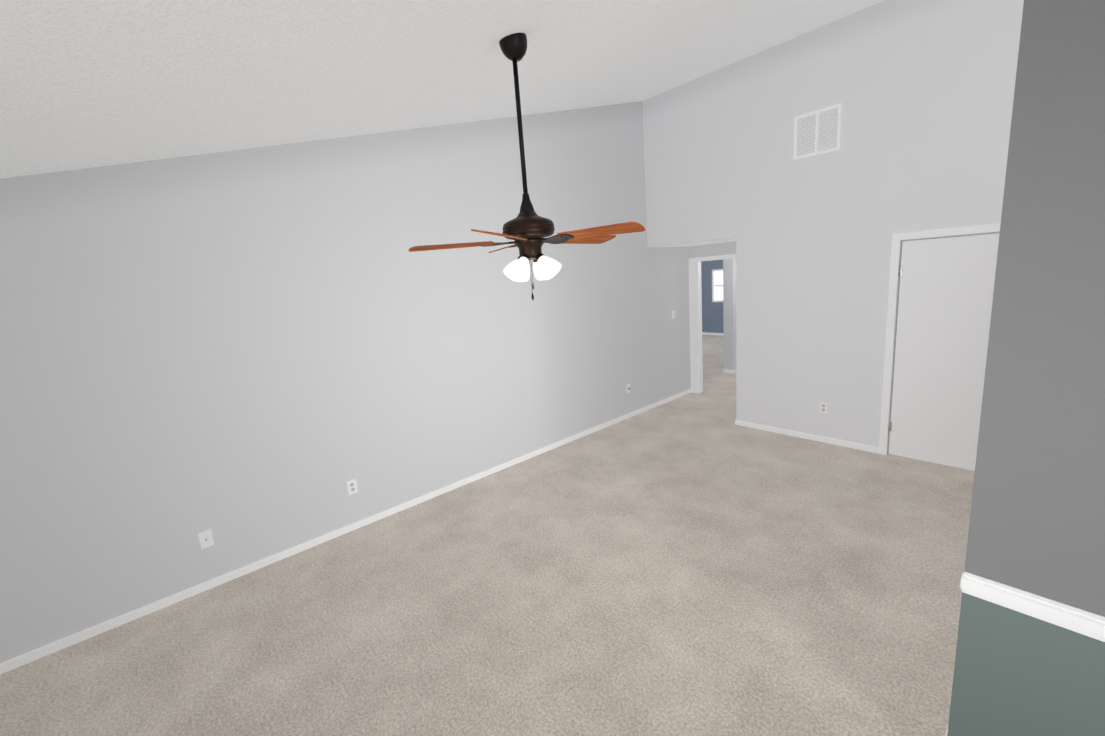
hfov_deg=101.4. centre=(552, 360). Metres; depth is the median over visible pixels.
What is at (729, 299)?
wall
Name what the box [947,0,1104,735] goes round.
wall
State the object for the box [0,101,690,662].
wall
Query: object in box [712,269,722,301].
room window
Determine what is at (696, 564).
floor
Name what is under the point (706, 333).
baseboard
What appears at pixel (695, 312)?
door frame
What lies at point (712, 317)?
wall
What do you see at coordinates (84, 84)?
ceiling
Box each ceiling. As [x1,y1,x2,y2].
[0,0,883,178]
[660,238,735,246]
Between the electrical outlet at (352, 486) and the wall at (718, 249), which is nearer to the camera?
the electrical outlet at (352, 486)
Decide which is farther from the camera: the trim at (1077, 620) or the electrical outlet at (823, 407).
the electrical outlet at (823, 407)
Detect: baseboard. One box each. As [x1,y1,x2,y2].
[0,389,691,673]
[702,332,722,334]
[723,369,732,372]
[736,420,878,452]
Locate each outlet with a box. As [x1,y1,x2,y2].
[198,529,214,548]
[347,479,357,494]
[626,384,629,392]
[819,402,827,413]
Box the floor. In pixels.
[0,334,974,735]
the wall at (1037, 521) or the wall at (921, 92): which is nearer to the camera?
the wall at (1037, 521)
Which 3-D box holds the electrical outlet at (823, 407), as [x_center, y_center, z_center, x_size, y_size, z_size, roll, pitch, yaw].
[2.827,0.494,4.716,0.009,0.116,0.072,-13,14,-40]
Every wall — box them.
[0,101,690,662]
[642,0,1023,446]
[689,241,735,392]
[701,260,722,332]
[723,259,735,369]
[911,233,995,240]
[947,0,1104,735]
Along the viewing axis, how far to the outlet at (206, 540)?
3.08 m
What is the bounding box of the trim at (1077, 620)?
[960,571,1104,641]
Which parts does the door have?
door hinges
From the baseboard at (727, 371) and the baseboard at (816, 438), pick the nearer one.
the baseboard at (816, 438)
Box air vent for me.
[794,104,841,159]
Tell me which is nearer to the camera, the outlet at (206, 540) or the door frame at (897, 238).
the outlet at (206, 540)
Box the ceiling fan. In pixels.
[409,33,644,299]
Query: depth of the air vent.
4.31 m
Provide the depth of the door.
3.93 m
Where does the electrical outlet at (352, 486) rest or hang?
attached to the wall at (250, 355)
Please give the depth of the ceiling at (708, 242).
5.94 m
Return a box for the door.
[888,233,999,470]
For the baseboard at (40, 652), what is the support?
attached to the wall at (250, 355)
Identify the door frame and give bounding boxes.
[688,254,735,392]
[879,223,1000,454]
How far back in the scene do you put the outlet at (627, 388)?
5.97 m
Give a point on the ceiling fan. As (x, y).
(527, 229)
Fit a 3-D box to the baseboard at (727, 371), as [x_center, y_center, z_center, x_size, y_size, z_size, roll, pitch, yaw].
[3.137,0.193,8.068,0.013,0.060,0.180,-13,14,-40]

